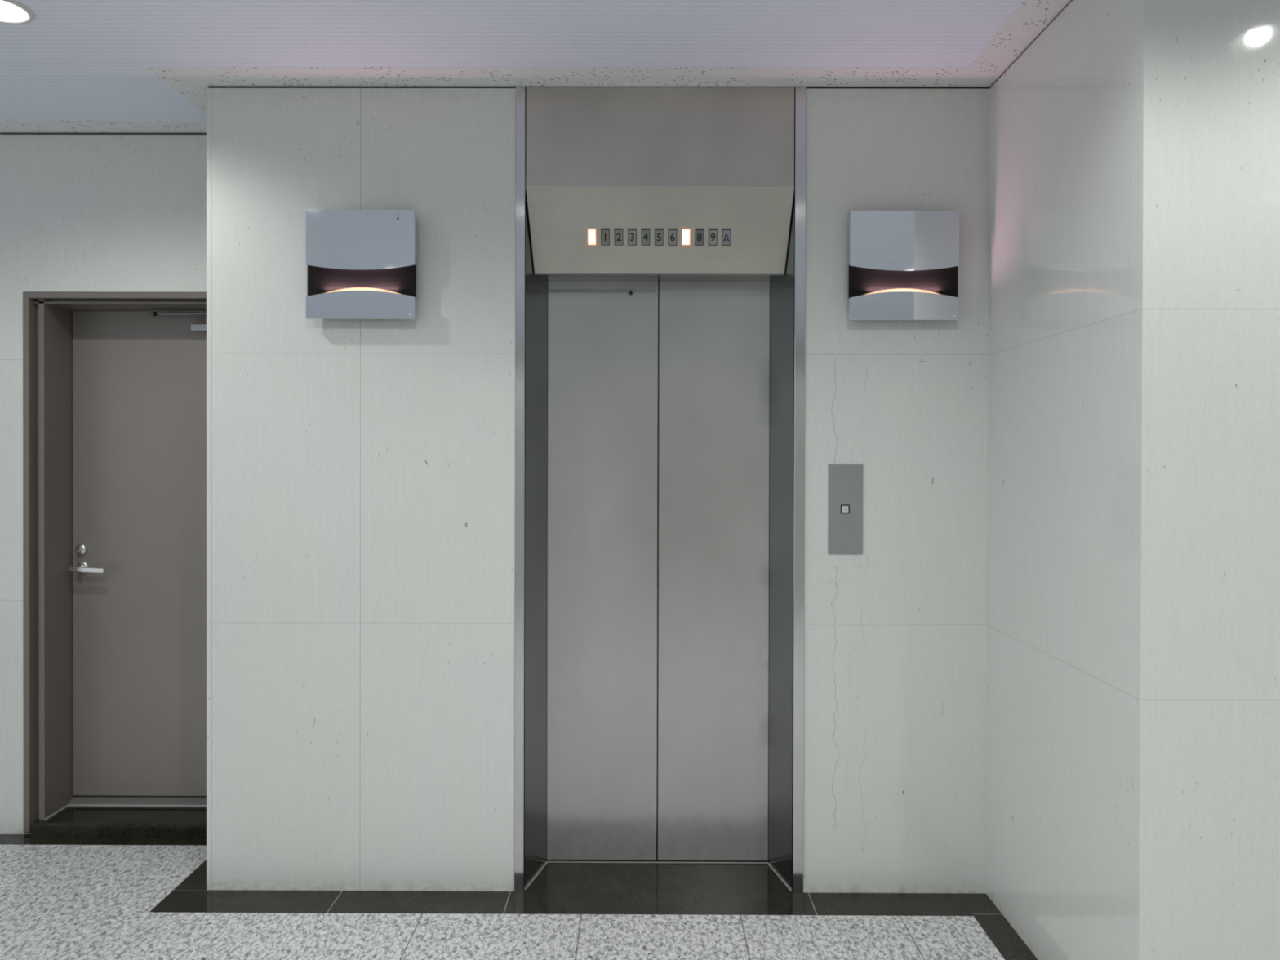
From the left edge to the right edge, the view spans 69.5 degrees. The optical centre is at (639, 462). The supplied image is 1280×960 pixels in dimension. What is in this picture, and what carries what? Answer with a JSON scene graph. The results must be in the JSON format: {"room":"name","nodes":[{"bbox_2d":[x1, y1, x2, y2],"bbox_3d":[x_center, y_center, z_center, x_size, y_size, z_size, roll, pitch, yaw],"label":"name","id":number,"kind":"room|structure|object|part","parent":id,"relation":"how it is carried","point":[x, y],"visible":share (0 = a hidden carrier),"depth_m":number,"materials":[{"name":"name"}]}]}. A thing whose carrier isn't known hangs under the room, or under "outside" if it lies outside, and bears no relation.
{"room":"elevator lobby","nodes":[
{"label":"elevator lobby","id":0,"kind":"room"},
{"bbox_2d":[0,134,206,834],"bbox_3d":[-3.819,0.084,3.732,4.732,2.695,0.351,0,0,0],"label":"wall","id":1,"kind":"structure","parent":0,"point":[79,213],"depth_m":3.54,"materials":[{"name":"paint"}]},
{"bbox_2d":[22,292,206,831],"bbox_3d":[-1.914,0.385,3.652,0.916,2.078,0.210,0,0,0],"label":"door frame","id":2,"kind":"structure","parent":1,"relation":"attached to","point":[47,317],"depth_m":3.59,"materials":[{"name":"grey paint"}]},
{"bbox_2d":[31,805,206,836],"bbox_3d":[-1.900,1.411,3.646,0.882,0.049,0.203,0,0,0],"label":"door sill","id":3,"kind":"structure","parent":1,"relation":"attached to","point":[71,820],"depth_m":3.56,"materials":[{"name":"stone"}]},
{"bbox_2d":[44,804,206,820],"bbox_3d":[-1.914,1.385,3.649,0.790,0.008,0.141,0,0,0],"label":"sealant","id":4,"kind":"structure","parent":3,"relation":"on","point":[72,805],"depth_m":3.71,"materials":[{"name":"grey rubber"}]},
{"bbox_2d":[67,795,206,804],"bbox_3d":[-1.913,1.374,3.773,0.790,0.024,0.108,0,0,0],"label":"threshold","id":5,"kind":"object","parent":3,"relation":"on","point":[77,799],"visible":0.47,"depth_m":3.74,"materials":[{"name":"grey metal"}]},
{"bbox_2d":[68,309,206,795],"bbox_3d":[-1.911,0.371,3.722,0.784,1.969,0.140,0,0,0],"label":"door","id":6,"kind":"structure","parent":1,"relation":"in","point":[139,568],"depth_m":3.74,"materials":[{"name":"beige paint"}]},
{"bbox_3d":[-2.211,0.429,3.708,0.141,0.025,0.054,0,0,0],"label":"lever handle","id":7,"kind":"part","parent":6,"relation":"part of","materials":[{"name":"silver metal"}]},
{"bbox_3d":[-1.780,-0.597,3.681,0.358,0.025,0.042,0,0,5],"label":"closer arm","id":8,"kind":"part","parent":6,"relation":"part of","materials":[{"name":"grey metal"}]},
{"bbox_2d":[206,88,515,891],"bbox_3d":[-0.935,0.092,3.621,1.036,2.695,1.050,0,0,0],"label":"wall","id":9,"kind":"structure","parent":0,"point":[361,473],"depth_m":3.10,"materials":[{"name":"stone"}]},
{"bbox_2d":[306,209,416,319],"bbox_3d":[-0.923,-0.653,3.066,0.359,0.359,0.052,0,0,0],"label":"wall lamp","id":10,"kind":"object","parent":9,"relation":"attached to","point":[362,264],"visible":1,"depth_m":3.04,"materials":[{"name":"grey metal"}]},
{"bbox_3d":[-0.922,-0.734,3.053,0.359,0.198,0.022,0,0,0],"label":"plate","id":11,"kind":"part","parent":10,"relation":"part of","materials":[{"name":"metal"}]},
{"bbox_3d":[-0.923,-0.520,3.054,0.359,0.093,0.022,0,0,0],"label":"plate","id":12,"kind":"part","parent":10,"relation":"part of","materials":[{"name":"metal"}]},
{"bbox_2d":[514,85,805,893],"bbox_3d":[0.067,0.093,3.234,0.968,2.700,0.296,0,0,0],"label":"elevator","id":13,"kind":"object","parent":9,"relation":"attached to","point":[699,193],"visible":1,"depth_m":3.32,"materials":[{"name":"metal"}]},
{"bbox_3d":[-0.136,0.393,3.338,0.394,2.081,0.032,0,0,0],"label":"elevator door","id":14,"kind":"part","parent":13,"relation":"part of","materials":[{"name":"metal"}]},
{"bbox_3d":[0.067,-1.088,3.100,0.898,0.333,0.030,0,0,0],"label":"transom panel","id":15,"kind":"part","parent":13,"relation":"part of","materials":[{"name":"metal"}]},
{"bbox_3d":[0.265,0.394,3.337,0.396,2.081,0.032,0,0,0],"label":"elevator door","id":16,"kind":"part","parent":13,"relation":"part of","materials":[{"name":"metal"}]},
{"bbox_2d":[0,831,1037,959],"bbox_3d":[0.006,1.490,0.253,12.452,0.061,8.706,0,0,0],"label":"floor","id":17,"kind":"structure","parent":0,"point":[58,902],"depth_m":2.93,"materials":[{"name":"stone"}]},
{"bbox_2d":[546,853,768,861],"bbox_3d":[0.063,1.440,3.368,0.800,0.003,0.062,0,0,0],"label":"door track","id":18,"kind":"object","parent":17,"relation":"on","point":[656,860],"visible":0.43,"depth_m":3.34,"materials":[{"name":"grey metal"}]},
{"bbox_2d":[0,0,1071,133],"bbox_3d":[0.001,-1.302,0.162,12.450,0.121,8.555,0,0,0],"label":"ceiling","id":19,"kind":"structure","parent":0,"point":[77,60],"depth_m":2.80,"materials":[{"name":"white paint"}]},
{"bbox_2d":[0,0,35,24],"bbox_3d":[-1.786,-1.301,2.562,0.182,0.090,0.182,0,0,0],"label":"ceiling light","id":20,"kind":"object","parent":19,"relation":"attached to","point":[11,11],"visible":0.98,"depth_m":2.63,"materials":[{"name":"white glass"}]},
{"bbox_2d":[0,0,1072,134],"bbox_3d":[0.014,-1.253,2.855,12.469,0.007,1.281,0,0,4],"label":"shadow gap","id":21,"kind":"structure","parent":19,"relation":"attached to","point":[849,87],"depth_m":3.09,"materials":[{"name":"grey metal"}]},
{"bbox_2d":[656,282,658,853],"bbox_3d":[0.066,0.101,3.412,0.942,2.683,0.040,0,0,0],"label":"gap","id":22,"kind":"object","parent":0,"point":[658,282],"depth_m":3.39,"materials":[{"name":"grey metal"}]},
{"bbox_2d":[803,88,989,893],"bbox_3d":[0.860,0.096,3.614,0.612,2.695,1.050,0,0,0],"label":"wall","id":23,"kind":"structure","parent":0,"point":[895,737],"depth_m":3.09,"materials":[{"name":"stone"}]},
{"bbox_2d":[827,464,862,554],"bbox_3d":[0.688,0.157,3.087,0.116,0.302,0.006,0,0,0],"label":"plate","id":24,"kind":"object","parent":23,"relation":"attached to","point":[845,496],"visible":1,"depth_m":3.09,"materials":[{"name":"metal"}]},
{"bbox_3d":[0.686,0.157,3.085,0.029,0.029,0.003,0,0,0],"label":"button frame","id":25,"kind":"part","parent":24,"relation":"part of","materials":[{"name":"black plastic"}]},
{"bbox_2d":[848,210,959,320],"bbox_3d":[0.871,-0.649,3.059,0.359,0.359,0.052,0,0,0],"label":"wall lamp","id":26,"kind":"object","parent":23,"relation":"attached to","point":[904,264],"visible":1,"depth_m":3.04,"materials":[{"name":"grey metal"}]},
{"bbox_3d":[0.871,-0.516,3.047,0.359,0.093,0.022,0,0,0],"label":"plate","id":27,"kind":"part","parent":26,"relation":"part of","materials":[{"name":"metal"}]},
{"bbox_3d":[0.871,-0.729,3.046,0.359,0.198,0.022,0,0,0],"label":"plate","id":28,"kind":"part","parent":26,"relation":"part of","materials":[{"name":"metal"}]},
{"bbox_2d":[986,0,1279,959],"bbox_3d":[3.688,0.106,3.127,5.048,2.695,2.003,0,0,0],"label":"wall","id":29,"kind":"structure","parent":0,"point":[1133,762],"depth_m":2.15,"materials":[{"name":"stone"}]}
]}

